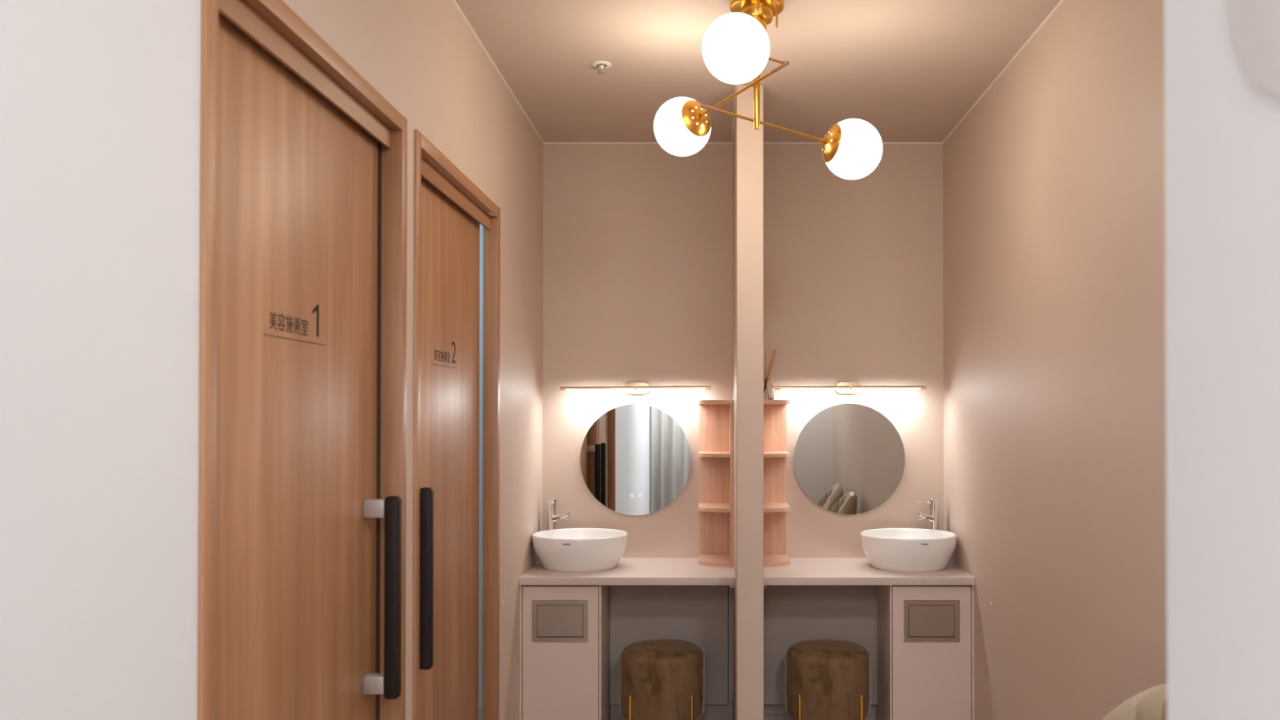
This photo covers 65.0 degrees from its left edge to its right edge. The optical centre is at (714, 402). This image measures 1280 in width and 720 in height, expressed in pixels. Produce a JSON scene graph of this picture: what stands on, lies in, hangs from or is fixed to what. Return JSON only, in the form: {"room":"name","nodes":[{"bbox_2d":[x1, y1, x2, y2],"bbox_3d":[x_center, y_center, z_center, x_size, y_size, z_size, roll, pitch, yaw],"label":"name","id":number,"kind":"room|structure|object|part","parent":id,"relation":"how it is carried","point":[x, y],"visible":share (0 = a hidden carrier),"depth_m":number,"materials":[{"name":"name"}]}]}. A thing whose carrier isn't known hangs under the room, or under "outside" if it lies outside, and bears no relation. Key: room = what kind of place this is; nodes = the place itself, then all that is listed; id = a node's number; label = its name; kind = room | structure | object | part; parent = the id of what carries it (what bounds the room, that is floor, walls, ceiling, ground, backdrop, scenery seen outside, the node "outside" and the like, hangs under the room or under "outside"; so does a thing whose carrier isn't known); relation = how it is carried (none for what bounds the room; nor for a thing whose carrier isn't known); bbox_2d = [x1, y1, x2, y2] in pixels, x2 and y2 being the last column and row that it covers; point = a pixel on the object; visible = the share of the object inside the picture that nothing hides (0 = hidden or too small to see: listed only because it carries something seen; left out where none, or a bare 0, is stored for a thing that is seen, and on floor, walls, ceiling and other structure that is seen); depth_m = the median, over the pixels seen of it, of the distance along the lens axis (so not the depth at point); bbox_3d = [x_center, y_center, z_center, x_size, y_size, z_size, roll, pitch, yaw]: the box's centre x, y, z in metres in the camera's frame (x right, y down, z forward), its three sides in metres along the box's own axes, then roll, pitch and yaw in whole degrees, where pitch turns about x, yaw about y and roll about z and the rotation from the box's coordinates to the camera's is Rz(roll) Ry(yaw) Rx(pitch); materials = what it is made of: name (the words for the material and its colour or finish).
{"room":"beauty clinic powder room","nodes":[
{"label":"beauty clinic powder room","id":0,"kind":"room"},
{"bbox_2d":[0,0,542,719],"bbox_3d":[-1.637,0.081,1.174,1.727,2.583,7.150,0,-1,0],"label":"wall","id":1,"kind":"structure","parent":0,"point":[100,100],"depth_m":1.33,"materials":[{"name":"white paint"}]},
{"bbox_2d":[196,0,407,719],"bbox_3d":[-0.795,0.335,1.989,0.114,2.092,0.984,0,-1,0],"label":"door","id":2,"kind":"structure","parent":1,"relation":"in","point":[302,419],"depth_m":1.95,"materials":[{"name":"brown wood"}]},
{"bbox_3d":[-0.792,-0.693,1.999,0.052,0.037,0.910,0,-1,0],"label":"head casing","id":3,"kind":"part","parent":2,"relation":"part of","materials":[{"name":"brown wood"}]},
{"bbox_3d":[-0.755,0.456,2.347,0.034,0.474,0.034,0,-1,0],"label":"pull handle","id":4,"kind":"part","parent":2,"relation":"part of","materials":[{"name":"black metal"}]},
{"bbox_2d":[412,128,500,719],"bbox_3d":[-0.795,0.346,3.062,0.114,2.092,1.000,0,-1,0],"label":"door","id":5,"kind":"structure","parent":1,"relation":"in","point":[450,210],"depth_m":3.13,"materials":[{"name":"brown wood"}]},
{"bbox_3d":[-0.755,0.459,2.618,0.034,0.474,0.034,0,-1,0],"label":"pull handle","id":6,"kind":"part","parent":5,"relation":"part of","materials":[{"name":"black metal"}]},
{"bbox_3d":[-0.835,0.353,3.029,0.034,2.053,0.898,0,-1,0],"label":"panel","id":7,"kind":"part","parent":5,"relation":"part of","materials":[{"name":"brown wood"}]},
{"bbox_3d":[-0.792,-0.681,3.073,0.052,0.037,0.926,0,-1,0],"label":"head casing","id":8,"kind":"part","parent":5,"relation":"part of","materials":[{"name":"brown wood"}]},
{"bbox_2d":[452,0,544,143],"bbox_3d":[-0.770,-1.190,3.010,0.005,0.007,2.995,0,-1,0],"label":"trim","id":9,"kind":"structure","parent":1,"relation":"attached to","point":[454,1],"depth_m":3.49,"materials":[{"name":"paint"}]},
{"bbox_2d":[478,706,482,719],"bbox_3d":[-0.675,1.402,1.110,3.650,0.060,7.250,0,-1,0],"label":"floor","id":10,"kind":"structure","parent":0,"point":[480,708],"depth_m":4.54,"materials":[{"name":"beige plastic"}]},
{"bbox_2d":[520,585,610,719],"bbox_3d":[-0.612,1.065,4.223,0.323,0.680,0.512,0,-1,0],"label":"vanity cabinet","id":11,"kind":"object","parent":10,"relation":"on","point":[565,629],"visible":0.95,"depth_m":3.97,"materials":[{"name":"pink laminate"}]},
{"bbox_3d":[-0.614,0.866,3.971,0.221,0.166,0.003,0,-1,0],"label":"waste frame","id":12,"kind":"part","parent":11,"relation":"part of","materials":[{"name":"silver metal"}]},
{"bbox_2d":[519,557,735,587],"bbox_3d":[-0.345,0.715,4.223,0.855,0.044,0.540,0,-1,0],"label":"countertop","id":13,"kind":"structure","parent":11,"relation":"on","point":[628,571],"depth_m":4.03,"materials":[{"name":"beige stone"}]},
{"bbox_2d":[546,497,570,529],"bbox_3d":[-0.684,0.557,4.352,0.054,0.273,0.181,0,-1,-31],"label":"tap","id":14,"kind":"object","parent":13,"relation":"on","point":[552,517],"visible":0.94,"depth_m":4.39,"materials":[{"name":"silver metal"}]},
{"bbox_3d":[-0.670,0.495,4.347,0.025,0.058,0.157,0,-1,-38],"label":"spout","id":15,"kind":"part","parent":14,"relation":"part of","materials":[{"name":"silver metal"}]},
{"bbox_2d":[532,528,627,572],"bbox_3d":[-0.569,0.622,4.234,0.401,0.140,0.401,0,-1,0],"label":"vessel basin","id":16,"kind":"object","parent":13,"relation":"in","point":[566,549],"visible":1,"depth_m":4.09,"materials":[{"name":"white ceramic"}]},
{"bbox_2d":[697,400,733,566],"bbox_3d":[0.006,0.341,4.364,0.152,0.705,0.266,0,-1,0],"label":"shelf unit","id":17,"kind":"object","parent":13,"relation":"on","point":[716,453],"visible":0.98,"depth_m":4.48,"materials":[{"name":"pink wood"}]},
{"bbox_3d":[0.006,0.686,4.361,0.152,0.016,0.265,0,-1,0],"label":"board","id":18,"kind":"part","parent":17,"relation":"part of","materials":[{"name":"brown wood"}]},
{"bbox_2d":[619,638,704,719],"bbox_3d":[-0.214,1.194,4.088,0.347,0.418,0.347,0,-1,-1],"label":"stool","id":19,"kind":"object","parent":10,"relation":"on","point":[660,678],"visible":1,"depth_m":3.95,"materials":[{"name":"brown fabric"}]},
{"bbox_3d":[-0.334,1.279,3.962,0.016,0.244,0.016,0,-1,-1],"label":"leg","id":20,"kind":"part","parent":19,"relation":"part of","materials":[{"name":"gold metal"}]},
{"bbox_3d":[-0.089,1.279,3.967,0.016,0.244,0.016,0,-1,-1],"label":"leg","id":21,"kind":"part","parent":19,"relation":"part of","materials":[{"name":"gold metal"}]},
{"bbox_2d":[609,585,733,719],"bbox_3d":[-0.183,1.065,4.299,0.530,0.680,0.050,0,-1,0],"label":"wall","id":22,"kind":"structure","parent":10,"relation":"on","point":[703,615],"depth_m":4.28,"materials":[{"name":"beige paint"}]},
{"bbox_3d":[-0.184,1.306,4.313,0.528,0.074,0.018,0,-1,0],"label":"plinth rail","id":23,"kind":"part","parent":22,"relation":"part of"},
{"bbox_2d":[764,585,877,719],"bbox_3d":[0.440,1.065,4.299,0.515,0.680,0.050,0,-1,0],"label":"wall","id":24,"kind":"structure","parent":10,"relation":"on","point":[793,614],"depth_m":4.28,"materials":[{"name":"beige paint"}]},
{"bbox_3d":[0.440,1.306,4.313,0.511,0.074,0.018,0,-1,0],"label":"plinth rail","id":25,"kind":"part","parent":24,"relation":"part of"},
{"bbox_2d":[785,638,871,719],"bbox_3d":[0.463,1.194,4.088,0.347,0.418,0.347,0,-1,1],"label":"stool","id":26,"kind":"object","parent":10,"relation":"on","point":[826,678],"visible":1,"depth_m":3.95,"materials":[{"name":"brown fabric"}]},
{"bbox_3d":[0.338,1.279,3.967,0.016,0.244,0.016,0,-1,1],"label":"leg","id":27,"kind":"part","parent":26,"relation":"part of","materials":[{"name":"gold metal"}]},
{"bbox_3d":[0.583,1.279,3.962,0.016,0.244,0.016,0,-1,1],"label":"leg","id":28,"kind":"part","parent":26,"relation":"part of","materials":[{"name":"gold metal"}]},
{"bbox_2d":[875,585,973,719],"bbox_3d":[0.864,1.065,4.223,0.334,0.680,0.512,0,-1,0],"label":"vanity cabinet","id":29,"kind":"object","parent":10,"relation":"on","point":[926,633],"visible":0.97,"depth_m":3.97,"materials":[{"name":"pink laminate"}]},
{"bbox_2d":[764,557,975,587],"bbox_3d":[0.606,0.715,4.223,0.848,0.044,0.540,0,-1,0],"label":"countertop","id":30,"kind":"structure","parent":29,"relation":"on","point":[801,571],"depth_m":4.03,"materials":[{"name":"beige stone"}]},
{"bbox_2d":[763,400,790,566],"bbox_3d":[0.254,0.341,4.364,0.143,0.705,0.266,0,-1,0],"label":"shelf unit","id":31,"kind":"object","parent":30,"relation":"on","point":[776,507],"visible":0.67,"depth_m":4.48,"materials":[{"name":"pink wood"}]},
{"bbox_2d":[763,349,777,399],"bbox_3d":[0.223,-0.122,4.374,0.085,0.222,0.061,0,-1,24],"label":"reed diffuser","id":32,"kind":"object","parent":31,"relation":"on","point":[768,388],"visible":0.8,"depth_m":4.35,"materials":[{"name":"clear glass"}]},
{"bbox_3d":[0.254,0.686,4.361,0.143,0.016,0.265,0,-1,0],"label":"board","id":33,"kind":"part","parent":31,"relation":"part of","materials":[{"name":"brown wood"}]},
{"bbox_2d":[860,528,956,572],"bbox_3d":[0.820,0.622,4.234,0.401,0.140,0.401,0,-1,0],"label":"vessel basin","id":34,"kind":"object","parent":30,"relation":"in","point":[893,549],"visible":1,"depth_m":4.09,"materials":[{"name":"white ceramic"}]},
{"bbox_2d":[916,497,938,529],"bbox_3d":[0.917,0.557,4.365,0.069,0.273,0.181,-1,-1,43],"label":"tap","id":35,"kind":"object","parent":30,"relation":"on","point":[933,517],"visible":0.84,"depth_m":4.39,"materials":[{"name":"silver metal"}]},
{"bbox_3d":[0.917,0.437,4.391,0.066,0.014,0.014,0,-1,-19],"label":"lever","id":36,"kind":"part","parent":35,"relation":"part of","materials":[{"name":"silver metal"}]},
{"bbox_3d":[0.920,0.495,4.347,0.025,0.058,0.157,0,-1,38],"label":"spout","id":37,"kind":"part","parent":35,"relation":"part of","materials":[{"name":"silver metal"}]},
{"bbox_3d":[0.863,0.866,3.971,0.221,0.166,0.003,0,-1,0],"label":"waste frame","id":38,"kind":"part","parent":29,"relation":"part of","materials":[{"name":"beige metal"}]},
{"bbox_2d":[1102,683,1167,719],"bbox_3d":[0.694,0.972,1.970,0.598,0.819,0.538,0,-1,0],"label":"shell chair","id":39,"kind":"object","parent":10,"relation":"on","point":[1151,704],"visible":0.44,"depth_m":2.08,"materials":[{"name":"fabric"}]},
{"bbox_2d":[542,143,943,557],"bbox_3d":[0.189,0.116,4.549,1.923,2.582,0.100,0,-1,0],"label":"wall","id":40,"kind":"structure","parent":0,"point":[637,238],"depth_m":4.50,"materials":[{"name":"beige paint"}]},
{"bbox_2d":[579,403,691,515],"bbox_3d":[-0.353,0.254,4.486,0.501,0.501,0.022,0,-1,0],"label":"round mirror","id":41,"kind":"object","parent":40,"relation":"attached to","point":[635,460],"visible":1,"depth_m":4.48,"materials":[{"name":"white mirror"}]},
{"bbox_2d":[560,382,711,394],"bbox_3d":[-0.348,-0.066,4.449,0.667,0.052,0.104,0,-1,0],"label":"light","id":42,"kind":"object","parent":40,"relation":"attached to","point":[628,388],"visible":1,"depth_m":4.40,"materials":[{"name":"gold metal"}]},
{"bbox_2d":[565,388,705,390],"bbox_3d":[-0.348,-0.061,4.408,0.612,0.008,0.011,0,-1,0],"label":"diffuser","id":43,"kind":"object","parent":42,"relation":"attached to","point":[566,388],"depth_m":4.40,"materials":[{"name":"white plastic"}]},
{"bbox_2d":[544,142,731,143],"bbox_3d":[-0.345,-1.174,4.510,0.855,0.007,0.005,0,-1,0],"label":"trim","id":44,"kind":"structure","parent":40,"relation":"attached to","point":[544,142],"depth_m":4.51,"materials":[{"name":"paint"}]},
{"bbox_2d":[793,403,905,515],"bbox_3d":[0.604,0.251,4.487,0.501,0.501,0.022,0,-1,0],"label":"round mirror","id":45,"kind":"object","parent":40,"relation":"attached to","point":[849,459],"visible":1,"depth_m":4.48,"materials":[{"name":"white mirror"}]},
{"bbox_2d":[774,382,926,394],"bbox_3d":[0.599,-0.067,4.449,0.667,0.052,0.104,0,-1,0],"label":"light","id":46,"kind":"object","parent":40,"relation":"attached to","point":[842,388],"visible":1,"depth_m":4.40,"materials":[{"name":"gold metal"}]},
{"bbox_2d":[781,388,919,389],"bbox_3d":[0.599,-0.062,4.408,0.612,0.006,0.012,0,-1,0],"label":"diffuser","id":47,"kind":"object","parent":46,"relation":"attached to","point":[781,388],"depth_m":4.40,"materials":[{"name":"white plastic"}]},
{"bbox_2d":[763,142,942,143],"bbox_3d":[0.606,-1.174,4.510,0.848,0.007,0.005,0,-1,0],"label":"trim","id":48,"kind":"structure","parent":40,"relation":"attached to","point":[763,142],"depth_m":4.51,"materials":[{"name":"paint"}]},
{"bbox_2d":[733,84,764,719],"bbox_3d":[0.132,0.112,4.099,0.100,2.582,0.800,0,-1,0],"label":"wall","id":49,"kind":"structure","parent":0,"point":[748,142],"depth_m":3.70,"materials":[{"name":"beige paint"}]},
{"bbox_2d":[731,84,736,143],"bbox_3d":[0.080,-1.178,4.110,0.005,0.007,0.795,0,-1,0],"label":"trim","id":50,"kind":"structure","parent":49,"relation":"attached to","point":[735,84],"depth_m":4.11,"materials":[{"name":"paint"}]},
{"bbox_2d":[454,0,1061,142],"bbox_3d":[-0.675,-1.241,1.138,3.650,0.060,7.250,0,-1,0],"label":"ceiling","id":51,"kind":"structure","parent":0,"point":[911,70],"depth_m":3.44,"materials":[{"name":"beige paint"}]},
{"bbox_2d":[591,61,611,74],"bbox_3d":[-0.395,-1.170,3.502,0.068,0.032,0.068,0,-1,0],"label":"sprinkler","id":52,"kind":"object","parent":51,"relation":"attached to","point":[601,71],"visible":1,"depth_m":3.49,"materials":[{"name":"white plastic"}]},
{"bbox_2d":[653,0,882,179],"bbox_3d":[0.161,-0.941,2.927,0.706,0.502,0.664,0,-1,0],"label":"ceiling lamp","id":53,"kind":"object","parent":51,"relation":"attached to","point":[735,46],"visible":1,"depth_m":2.98,"materials":[{"name":"white glass"}]},
{"bbox_3d":[-0.102,-0.875,3.169,0.181,0.181,0.181,0,-1,0],"label":"globe","id":54,"kind":"part","parent":53,"relation":"part of","materials":[{"name":"white glass"}]},
{"bbox_2d":[698,111,706,118],"bbox_3d":[-0.037,-0.890,3.091,0.017,0.017,0.022,0,-1,-39],"label":"socket","id":55,"kind":"object","parent":53,"relation":"attached to","point":[701,114],"depth_m":3.09,"materials":[{"name":"gold metal"}]},
{"bbox_3d":[0.058,-0.951,2.685,0.181,0.181,0.181,0,-1,0],"label":"globe","id":56,"kind":"part","parent":53,"relation":"part of","materials":[{"name":"white glass"}]},
{"bbox_3d":[0.071,-0.919,2.961,0.008,0.062,0.356,0,-1,-40],"label":"arm","id":57,"kind":"part","parent":53,"relation":"part of","materials":[{"name":"gold metal"}]},
{"bbox_3d":[0.124,-0.948,2.930,0.018,0.293,0.018,0,-1,0],"label":"stem","id":58,"kind":"part","parent":53,"relation":"part of","materials":[{"name":"gold metal"}]},
{"bbox_3d":[0.163,-0.825,2.968,0.375,0.068,0.008,0,-1,-21],"label":"arm","id":59,"kind":"part","parent":53,"relation":"part of","materials":[{"name":"gold metal"}]},
{"bbox_3d":[0.154,-1.014,2.940,0.008,0.096,0.363,0,-1,21],"label":"arm","id":60,"kind":"part","parent":53,"relation":"part of","materials":[{"name":"gold metal"}]},
{"bbox_2d":[819,137,826,144],"bbox_3d":[0.330,-0.794,3.033,0.022,0.017,0.017,0,-1,-21],"label":"socket","id":61,"kind":"object","parent":53,"relation":"attached to","point":[824,140],"depth_m":3.03,"materials":[{"name":"gold metal"}]},
{"bbox_3d":[0.424,-0.778,3.069,0.181,0.181,0.181,0,-1,0],"label":"globe","id":62,"kind":"part","parent":53,"relation":"part of","materials":[{"name":"white glass"}]},
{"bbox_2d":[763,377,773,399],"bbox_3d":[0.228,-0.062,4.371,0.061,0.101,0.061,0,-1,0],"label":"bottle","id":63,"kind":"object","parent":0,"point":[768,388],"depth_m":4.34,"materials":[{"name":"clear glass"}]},
{"bbox_2d":[942,0,1167,719],"bbox_3d":[1.081,0.093,2.334,0.100,2.582,4.330,0,-1,0],"label":"wall","id":64,"kind":"structure","parent":0,"point":[1054,281],"depth_m":2.98,"materials":[{"name":"beige paint"}]},
{"bbox_2d":[942,0,1064,143],"bbox_3d":[1.028,-1.196,2.395,0.005,0.007,4.225,0,-1,0],"label":"trim","id":65,"kind":"structure","parent":64,"relation":"attached to","point":[1061,1],"depth_m":3.49,"materials":[{"name":"paint"}]},
{"bbox_2d":[1164,0,1279,719],"bbox_3d":[0.455,0.061,-0.751,0.100,2.582,3.300,0,-1,0],"label":"wall","id":66,"kind":"structure","parent":0,"point":[1222,131],"depth_m":0.80,"materials":[{"name":"white paint"}]},
{"bbox_2d":[1226,0,1279,97],"bbox_3d":[0.403,-0.328,0.663,0.004,0.242,0.242,0,-1,0],"label":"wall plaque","id":67,"kind":"object","parent":66,"relation":"attached to","point":[1254,24],"visible":1,"depth_m":0.74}
]}

